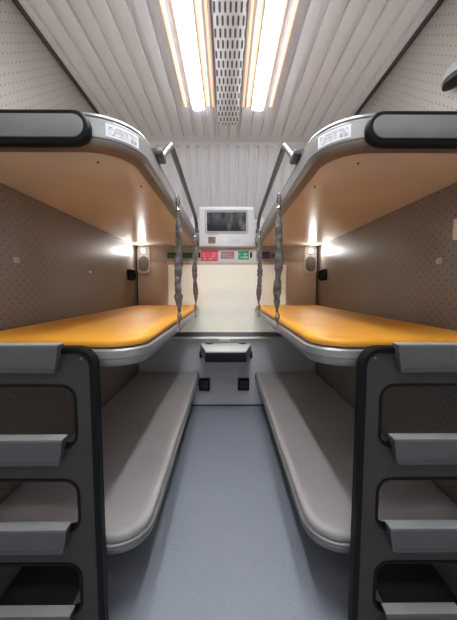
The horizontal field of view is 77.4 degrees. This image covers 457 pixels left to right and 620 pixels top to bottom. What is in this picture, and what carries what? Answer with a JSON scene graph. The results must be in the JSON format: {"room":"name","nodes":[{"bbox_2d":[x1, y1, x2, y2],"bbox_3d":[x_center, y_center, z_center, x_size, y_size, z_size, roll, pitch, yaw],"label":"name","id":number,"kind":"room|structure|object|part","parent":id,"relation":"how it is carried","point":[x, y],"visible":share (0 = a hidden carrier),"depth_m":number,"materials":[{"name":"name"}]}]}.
{"room":"train carriage","nodes":[
{"label":"train carriage","id":0,"kind":"room"},
{"bbox_2d":[0,0,138,503],"bbox_3d":[-0.966,-0.166,1.902,0.040,2.555,2.230,0,4,0],"label":"wall","id":1,"kind":"structure","parent":0,"point":[57,251],"depth_m":1.45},
{"bbox_2d":[0,566,22,596],"bbox_3d":[-0.940,1.045,1.968,0.012,0.130,2.180,0,4,0],"label":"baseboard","id":2,"kind":"structure","parent":1,"relation":"attached to","point":[7,573],"depth_m":1.19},
{"bbox_2d":[12,257,19,262],"bbox_3d":[-0.941,-0.222,1.263,0.003,0.026,0.040,0,4,0],"label":"sticker","id":3,"kind":"object","parent":1,"relation":"attached to","point":[15,259],"visible":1,"depth_m":1.26,"materials":[{"name":"pink paper"}]},
{"bbox_2d":[0,566,79,604],"bbox_3d":[-0.779,1.102,2.044,0.306,0.004,2.000,0,4,0],"label":"floor","id":4,"kind":"structure","parent":1,"relation":"attached to","point":[33,585],"depth_m":1.20,"materials":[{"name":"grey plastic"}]},
{"bbox_2d":[12,0,100,114],"bbox_3d":[-0.938,-1.382,1.605,0.014,0.018,1.820,0,4,0],"label":"trim","id":5,"kind":"structure","parent":1,"relation":"attached to","point":[16,2],"depth_m":1.50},
{"bbox_2d":[0,109,198,245],"bbox_3d":[-0.606,-0.720,1.853,0.675,0.316,2.079,0,4,0],"label":"bunk","id":6,"kind":"object","parent":1,"relation":"attached to","point":[98,170],"visible":0.95,"depth_m":1.10,"materials":[{"name":"beige laminate"}]},
{"bbox_3d":[-0.671,-0.536,0.827,0.497,0.065,0.006,0,4,0],"label":"inset panel","id":7,"kind":"part","parent":6,"relation":"part of","materials":[{"name":"grey plastic"}]},
{"bbox_3d":[-0.617,-0.638,1.873,0.649,0.080,2.051,0,4,0],"label":"frame rail","id":8,"kind":"part","parent":6,"relation":"part of","materials":[{"name":"silver metal"}]},
{"bbox_3d":[-0.292,-0.777,1.912,0.035,0.212,1.536,0,4,0],"label":"guard rail","id":9,"kind":"part","parent":6,"relation":"part of","materials":[{"name":"grey metal"}]},
{"bbox_2d":[174,195,182,331],"bbox_3d":[-0.273,-0.247,1.563,0.052,0.744,0.047,3,5,31],"label":"strap","id":10,"kind":"object","parent":6,"relation":"hanging from","point":[178,264],"visible":1,"depth_m":1.56,"materials":[{"name":"grey fabric"}]},
{"bbox_2d":[192,228,197,316],"bbox_3d":[-0.279,-0.309,2.380,0.053,0.744,0.035,0,4,0],"label":"strap","id":11,"kind":"object","parent":6,"relation":"hanging from","point":[195,249],"visible":1,"depth_m":2.37,"materials":[{"name":"grey fabric"}]},
{"bbox_2d":[127,269,136,280],"bbox_3d":[-0.924,-0.335,2.742,0.055,0.116,0.130,0,4,0],"label":"wall hook","id":12,"kind":"object","parent":1,"relation":"attached to","point":[131,274],"visible":1,"depth_m":2.70,"materials":[{"name":"black plastic"}]},
{"bbox_3d":[-0.945,-0.340,2.741,0.012,0.105,0.130,0,4,0],"label":"plate","id":13,"kind":"part","parent":12,"relation":"part of","materials":[{"name":"black plastic"}]},
{"bbox_3d":[-0.921,-0.333,2.707,0.050,0.116,0.025,0,4,0],"label":"arm","id":14,"kind":"part","parent":12,"relation":"part of","materials":[{"name":"black plastic"}]},
{"bbox_2d":[136,246,138,304],"bbox_3d":[-0.943,-0.218,2.958,0.012,0.900,0.016,0,4,0],"label":"trim","id":15,"kind":"structure","parent":1,"relation":"attached to","point":[136,246],"depth_m":2.94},
{"bbox_2d":[92,308,198,366],"bbox_3d":[-0.619,0.091,1.952,0.649,0.065,2.003,0,4,0],"label":"bunk","id":16,"kind":"object","parent":1,"relation":"attached to","point":[129,355],"visible":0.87,"depth_m":1.01,"materials":[{"name":"grey metal"}]},
{"bbox_2d":[0,305,197,348],"bbox_3d":[-0.624,0.040,1.953,0.639,0.037,1.993,0,4,0],"label":"mattress","id":17,"kind":"object","parent":16,"relation":"on","point":[137,325],"visible":0.94,"depth_m":1.23,"materials":[{"name":"orange leather"}]},
{"bbox_2d":[106,375,199,554],"bbox_3d":[-0.619,0.907,2.014,0.648,0.299,2.003,0,4,0],"label":"bunk","id":18,"kind":"object","parent":1,"relation":"attached to","point":[126,545],"visible":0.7,"depth_m":1.08,"materials":[{"name":"silver metal"}]},
{"bbox_2d":[0,372,198,542],"bbox_3d":[-0.623,0.739,2.005,0.640,0.036,1.995,0,4,0],"label":"mattress","id":19,"kind":"object","parent":18,"relation":"on","point":[142,423],"visible":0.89,"depth_m":1.43,"materials":[{"name":"grey leather"}]},
{"bbox_2d":[139,217,315,403],"bbox_3d":[-0.013,-0.248,2.995,1.880,2.555,0.050,0,4,0],"label":"wall","id":20,"kind":"structure","parent":0,"point":[176,355],"depth_m":3.03,"materials":[{"name":"grey plastic"}]},
{"bbox_2d":[137,246,149,273],"bbox_3d":[-0.871,-0.512,2.917,0.132,0.283,0.037,0,4,0],"label":"reading lamp","id":21,"kind":"object","parent":20,"relation":"attached to","point":[143,252],"visible":1,"depth_m":2.92,"materials":[{"name":"white plastic"}]},
{"bbox_2d":[136,261,166,304],"bbox_3d":[-0.795,-0.136,2.969,0.315,0.735,0.008,0,4,0],"label":"wall panel","id":22,"kind":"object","parent":20,"relation":"attached to","point":[151,286],"depth_m":2.96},
{"bbox_2d":[137,246,197,260],"bbox_3d":[-0.633,-0.585,2.934,0.640,0.165,0.012,0,4,0],"label":"trim","id":23,"kind":"structure","parent":20,"relation":"attached to","point":[157,253],"depth_m":2.93,"materials":[{"name":"brown wood"}]},
{"bbox_2d":[167,253,192,257],"bbox_3d":[-0.498,-0.560,2.929,0.266,0.057,0.004,0,4,0],"label":"sign","id":24,"kind":"object","parent":20,"relation":"attached to","point":[169,255],"visible":0.62,"depth_m":2.93,"materials":[{"name":"green plastic"}]},
{"bbox_2d":[199,378,209,390],"bbox_3d":[-0.255,0.787,3.020,0.115,0.130,0.046,0,4,0],"label":"power socket","id":25,"kind":"object","parent":20,"relation":"attached to","point":[204,383],"visible":0.97,"depth_m":3.00,"materials":[{"name":"black plastic"}]},
{"bbox_2d":[201,250,217,260],"bbox_3d":[-0.197,-0.558,2.929,0.176,0.113,0.004,0,4,0],"label":"sign","id":26,"kind":"object","parent":20,"relation":"attached to","point":[206,255],"visible":1,"depth_m":2.93,"materials":[{"name":"red plastic"}]},
{"bbox_2d":[219,339,229,341],"bbox_3d":[-0.040,0.314,2.991,0.115,0.033,0.039,0,4,0],"label":"table latch","id":27,"kind":"object","parent":20,"relation":"attached to","point":[220,340],"visible":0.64,"depth_m":2.97,"materials":[{"name":"silver metal"}]},
{"bbox_2d":[199,343,251,361],"bbox_3d":[-0.026,0.436,2.821,0.550,0.156,0.400,0,4,0],"label":"table","id":28,"kind":"object","parent":20,"relation":"attached to","point":[210,352],"visible":1,"depth_m":2.63,"materials":[{"name":"grey laminate"}]},
{"bbox_2d":[166,263,287,338],"bbox_3d":[-0.013,-0.096,2.945,1.260,0.782,0.072,0,4,0],"label":"window","id":29,"kind":"structure","parent":20,"relation":"in","point":[179,335],"depth_m":2.96,"materials":[{"name":"grey metal"}]},
{"bbox_2d":[168,265,285,331],"bbox_3d":[-0.013,-0.119,2.966,1.230,0.708,0.014,0,4,0],"label":"roller blind","id":30,"kind":"object","parent":29,"relation":"attached to","point":[227,301],"visible":0.59,"depth_m":2.97,"materials":[{"name":"beige fabric"}]},
{"bbox_3d":[-0.013,0.287,2.974,1.260,0.015,0.072,0,4,0],"label":"sill","id":31,"kind":"part","parent":29,"relation":"part of","materials":[{"name":"silver metal"}]},
{"bbox_2d":[198,248,255,262],"bbox_3d":[-0.013,-0.550,2.940,0.600,0.165,0.014,0,4,0],"label":"trim","id":32,"kind":"structure","parent":20,"relation":"attached to","point":[253,259],"depth_m":2.93,"materials":[{"name":"white plastic"}]},
{"bbox_2d":[199,207,254,248],"bbox_3d":[-0.016,-0.827,2.878,0.550,0.397,0.095,0,4,0],"label":"display unit","id":33,"kind":"object","parent":20,"relation":"attached to","point":[219,227],"visible":1,"depth_m":2.84,"materials":[{"name":"white plastic"}]},
{"bbox_3d":[-0.166,-0.698,2.849,0.072,0.063,0.004,0,4,0],"label":"button plate","id":34,"kind":"part","parent":33,"relation":"part of","materials":[{"name":"plastic"}]},
{"bbox_3d":[-0.020,-0.877,2.833,0.434,0.227,0.010,0,4,0],"label":"screen frame","id":35,"kind":"part","parent":33,"relation":"part of","materials":[{"name":"grey plastic"}]},
{"bbox_2d":[200,207,253,209],"bbox_3d":[-0.016,-1.006,2.825,0.528,0.032,0.015,0,4,0],"label":"hood","id":36,"kind":"object","parent":33,"relation":"attached to","point":[201,208],"depth_m":2.82,"materials":[{"name":"white plastic"}]},
{"bbox_2d":[201,377,253,404],"bbox_3d":[-0.013,0.867,3.052,0.560,0.298,0.004,0,4,0],"label":"wall panel","id":37,"kind":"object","parent":20,"relation":"attached to","point":[223,390],"depth_m":3.05,"materials":[{"name":"grey plastic"}]},
{"bbox_2d":[191,404,263,405],"bbox_3d":[-0.013,1.022,3.062,1.840,0.012,0.008,0,4,0],"label":"baseboard","id":38,"kind":"structure","parent":20,"relation":"attached to","point":[192,404],"depth_m":3.06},
{"bbox_2d":[221,252,233,258],"bbox_3d":[-0.010,-0.563,2.930,0.138,0.072,0.004,0,4,0],"label":"sign","id":39,"kind":"object","parent":20,"relation":"attached to","point":[224,255],"visible":1,"depth_m":2.93,"materials":[{"name":"pink plastic"}]},
{"bbox_2d":[238,378,248,390],"bbox_3d":[0.159,0.787,3.023,0.120,0.130,0.046,0,4,0],"label":"power socket","id":40,"kind":"object","parent":20,"relation":"attached to","point":[243,383],"visible":1,"depth_m":3.00,"materials":[{"name":"black plastic"}]},
{"bbox_2d":[238,251,248,259],"bbox_3d":[0.154,-0.563,2.931,0.110,0.088,0.004,0,4,0],"label":"sign","id":41,"kind":"object","parent":20,"relation":"attached to","point":[242,255],"visible":1,"depth_m":2.93,"materials":[{"name":"green plastic"}]},
{"bbox_2d":[262,252,269,258],"bbox_3d":[0.381,-0.564,2.934,0.088,0.070,0.004,0,4,0],"label":"sign","id":42,"kind":"object","parent":20,"relation":"attached to","point":[265,255],"visible":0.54,"depth_m":2.93,"materials":[{"name":"blue plastic"}]},
{"bbox_2d":[256,246,318,260],"bbox_3d":[0.607,-0.586,2.942,0.640,0.165,0.012,0,4,0],"label":"trim","id":43,"kind":"structure","parent":20,"relation":"attached to","point":[290,253],"depth_m":2.94,"materials":[{"name":"brown wood"}]},
{"bbox_2d":[288,261,317,304],"bbox_3d":[0.770,-0.137,2.979,0.315,0.735,0.008,0,4,0],"label":"wall panel","id":44,"kind":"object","parent":20,"relation":"attached to","point":[301,286],"depth_m":2.97,"materials":[{"name":"brown plastic"}]},
{"bbox_2d":[304,246,316,273],"bbox_3d":[0.845,-0.513,2.928,0.132,0.283,0.037,0,4,0],"label":"reading lamp","id":45,"kind":"object","parent":20,"relation":"attached to","point":[310,252],"visible":1,"depth_m":2.93,"materials":[{"name":"white plastic"}]},
{"bbox_2d":[18,0,437,219],"bbox_3d":[0.000,-1.069,0.912,1.880,0.585,3.980,0,4,0],"label":"ceiling","id":46,"kind":"structure","parent":0,"point":[118,52],"depth_m":1.74,"materials":[{"name":"white metal"}]},
{"bbox_2d":[158,0,215,109],"bbox_3d":[-0.195,-1.352,1.076,0.224,0.055,1.852,0,4,0],"label":"ceiling light","id":47,"kind":"object","parent":46,"relation":"attached to","point":[187,23],"visible":1,"depth_m":1.49,"materials":[{"name":"white plastic"}]},
{"bbox_2d":[171,0,205,109],"bbox_3d":[-0.201,-1.336,1.071,0.094,0.023,1.840,0,4,0],"label":"diffuser","id":48,"kind":"object","parent":47,"relation":"attached to","point":[184,13],"depth_m":1.49,"materials":[{"name":"white plastic"}]},
{"bbox_2d":[212,0,246,124],"bbox_3d":[0.006,-1.349,1.167,0.154,0.018,2.030,0,4,0],"label":"ceiling vent","id":49,"kind":"object","parent":46,"relation":"in","point":[229,16],"visible":1,"depth_m":1.52,"materials":[{"name":"white metal"}]},
{"bbox_2d":[241,0,299,109],"bbox_3d":[0.203,-1.353,1.079,0.224,0.055,1.852,0,4,0],"label":"ceiling light","id":50,"kind":"object","parent":46,"relation":"attached to","point":[270,23],"visible":1,"depth_m":1.49,"materials":[{"name":"white plastic"}]},
{"bbox_2d":[251,0,286,109],"bbox_3d":[0.209,-1.336,1.074,0.094,0.023,1.840,0,4,0],"label":"diffuser","id":51,"kind":"object","parent":50,"relation":"attached to","point":[273,13],"depth_m":1.49,"materials":[{"name":"white plastic"}]},
{"bbox_2d":[1,406,456,619],"bbox_3d":[0.000,1.200,1.108,4.400,0.050,4.030,0,4,0],"label":"floor","id":52,"kind":"structure","parent":0,"point":[228,540],"depth_m":1.37,"materials":[{"name":"blue plastic"}]},
{"bbox_2d":[0,343,108,619],"bbox_3d":[-0.681,0.643,0.949,0.509,1.080,0.064,0,4,0],"label":"ladder","id":53,"kind":"object","parent":52,"relation":"on","point":[80,545],"visible":1,"depth_m":0.94,"materials":[{"name":"black plastic"}]},
{"bbox_3d":[-0.670,0.349,0.943,0.350,0.218,0.029,0,4,0],"label":"opening trim","id":54,"kind":"part","parent":53,"relation":"part of","materials":[{"name":"black rubber"}]},
{"bbox_3d":[-0.671,0.655,0.966,0.348,0.188,0.029,0,4,0],"label":"opening trim","id":55,"kind":"part","parent":53,"relation":"part of","materials":[{"name":"black rubber"}]},
{"bbox_3d":[-0.673,0.957,0.989,0.344,0.193,0.029,0,4,0],"label":"opening trim","id":56,"kind":"part","parent":53,"relation":"part of","materials":[{"name":"black rubber"}]},
{"bbox_3d":[-0.681,0.649,0.964,0.509,1.066,0.034,0,4,0],"label":"edge trim","id":57,"kind":"part","parent":53,"relation":"part of","materials":[{"name":"black rubber"}]},
{"bbox_2d":[348,342,456,619],"bbox_3d":[0.682,0.643,0.957,0.509,1.080,0.064,0,4,0],"label":"ladder","id":58,"kind":"object","parent":52,"relation":"on","point":[375,543],"visible":1,"depth_m":0.94,"materials":[{"name":"black plastic"}]},
{"bbox_3d":[0.682,0.649,0.973,0.509,1.066,0.034,0,4,0],"label":"edge trim","id":59,"kind":"part","parent":58,"relation":"part of","materials":[{"name":"black rubber"}]},
{"bbox_3d":[0.673,0.956,0.998,0.344,0.193,0.029,0,4,0],"label":"opening trim","id":60,"kind":"part","parent":58,"relation":"part of","materials":[{"name":"black rubber"}]},
{"bbox_3d":[0.671,0.654,0.975,0.348,0.188,0.029,0,4,0],"label":"opening trim","id":61,"kind":"part","parent":58,"relation":"part of","materials":[{"name":"black rubber"}]},
{"bbox_3d":[0.670,0.348,0.952,0.350,0.218,0.029,0,4,0],"label":"opening trim","id":62,"kind":"part","parent":58,"relation":"part of","materials":[{"name":"black rubber"}]},
{"bbox_2d":[315,0,456,503],"bbox_3d":[0.954,-0.167,1.914,0.040,2.555,2.230,0,4,0],"label":"wall","id":63,"kind":"structure","parent":0,"point":[386,266],"depth_m":1.46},
{"bbox_2d":[255,375,349,553],"bbox_3d":[0.607,0.906,2.021,0.648,0.299,2.003,0,4,0],"label":"bunk","id":64,"kind":"object","parent":63,"relation":"attached to","point":[330,544],"visible":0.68,"depth_m":1.09,"materials":[{"name":"silver metal"}]},
{"bbox_2d":[256,372,456,541],"bbox_3d":[0.611,0.739,2.012,0.640,0.036,1.995,0,4,0],"label":"mattress","id":65,"kind":"object","parent":64,"relation":"on","point":[313,424],"visible":0.81,"depth_m":1.45,"materials":[{"name":"grey leather"}]},
{"bbox_2d":[255,308,363,365],"bbox_3d":[0.606,0.090,1.960,0.649,0.065,2.003,0,4,0],"label":"bunk","id":66,"kind":"object","parent":63,"relation":"attached to","point":[321,354],"visible":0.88,"depth_m":1.01,"materials":[{"name":"grey metal"}]},
{"bbox_2d":[256,305,456,348],"bbox_3d":[0.611,0.039,1.961,0.639,0.037,1.993,0,4,0],"label":"mattress","id":67,"kind":"object","parent":66,"relation":"on","point":[315,324],"visible":0.93,"depth_m":1.23,"materials":[{"name":"orange leather"}]},
{"bbox_2d":[316,246,317,304],"bbox_3d":[0.917,-0.219,2.970,0.012,0.900,0.016,0,4,0],"label":"trim","id":68,"kind":"structure","parent":63,"relation":"attached to","point":[317,246],"depth_m":2.95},
{"bbox_2d":[318,269,326,280],"bbox_3d":[0.901,-0.336,2.753,0.055,0.116,0.130,0,4,0],"label":"wall hook","id":69,"kind":"object","parent":63,"relation":"attached to","point":[322,275],"visible":1,"depth_m":2.71,"materials":[{"name":"black plastic"}]},
{"bbox_3d":[0.899,-0.334,2.718,0.050,0.116,0.025,0,4,0],"label":"arm","id":70,"kind":"part","parent":69,"relation":"part of","materials":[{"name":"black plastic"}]},
{"bbox_3d":[0.923,-0.341,2.753,0.012,0.105,0.130,0,4,0],"label":"plate","id":71,"kind":"part","parent":69,"relation":"part of","materials":[{"name":"black plastic"}]},
{"bbox_2d":[255,111,456,245],"bbox_3d":[0.594,-0.721,1.860,0.675,0.316,2.079,0,4,0],"label":"bunk","id":72,"kind":"object","parent":63,"relation":"attached to","point":[356,171],"visible":0.94,"depth_m":1.09,"materials":[{"name":"beige laminate"}]},
{"bbox_2d":[256,228,262,316],"bbox_3d":[0.263,-0.311,2.402,0.056,0.744,0.035,0,4,0],"label":"strap","id":73,"kind":"object","parent":72,"relation":"hanging from","point":[259,250],"visible":1,"depth_m":2.40,"materials":[{"name":"grey fabric"}]},
{"bbox_3d":[0.280,-0.777,1.916,0.035,0.212,1.536,0,4,0],"label":"guard rail","id":74,"kind":"part","parent":72,"relation":"part of","materials":[{"name":"grey metal"}]},
{"bbox_2d":[273,193,283,332],"bbox_3d":[0.267,-0.245,1.528,0.054,0.744,0.036,0,4,0],"label":"strap","id":75,"kind":"object","parent":72,"relation":"hanging from","point":[279,259],"visible":1,"depth_m":1.52,"materials":[{"name":"grey fabric"}]},
{"bbox_3d":[0.604,-0.638,1.881,0.649,0.080,2.051,0,4,0],"label":"frame rail","id":76,"kind":"part","parent":72,"relation":"part of","materials":[{"name":"silver metal"}]},
{"bbox_3d":[0.672,-0.537,0.835,0.497,0.065,0.006,0,4,0],"label":"inset panel","id":77,"kind":"part","parent":72,"relation":"part of","materials":[{"name":"grey plastic"}]},
{"bbox_2d":[354,0,443,115],"bbox_3d":[0.928,-1.383,1.617,0.014,0.018,1.820,0,4,0],"label":"trim","id":78,"kind":"structure","parent":63,"relation":"attached to","point":[439,2],"depth_m":1.50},
{"bbox_2d":[436,258,442,263],"bbox_3d":[0.936,-0.218,1.267,0.003,0.025,0.038,0,4,0],"label":"sticker","id":79,"kind":"object","parent":63,"relation":"attached to","point":[438,260],"visible":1,"depth_m":1.26,"materials":[{"name":"pink paper"}]},
{"bbox_2d":[432,563,456,596],"bbox_3d":[0.928,1.044,1.980,0.012,0.130,2.180,0,4,0],"label":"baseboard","id":80,"kind":"structure","parent":63,"relation":"attached to","point":[448,572],"depth_m":1.20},
{"bbox_2d":[442,61,456,91],"bbox_3d":[0.908,-0.952,1.142,0.064,0.077,0.112,0,4,0],"label":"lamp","id":81,"kind":"object","parent":63,"relation":"attached to","point":[450,78],"visible":1,"depth_m":1.14,"materials":[{"name":"grey plastic"}]},
{"bbox_2d":[453,218,456,239],"bbox_3d":[0.935,-0.329,1.133,0.008,0.085,0.097,0,4,0],"label":"switch plate","id":82,"kind":"object","parent":63,"relation":"attached to","point":[455,220],"visible":1,"depth_m":1.17,"materials":[{"name":"white plastic"}]},
{"bbox_2d":[376,564,456,601],"bbox_3d":[0.767,1.102,2.054,0.306,0.004,2.000,0,4,0],"label":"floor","id":83,"kind":"structure","parent":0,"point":[395,582],"depth_m":1.21,"materials":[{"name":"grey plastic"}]}
]}

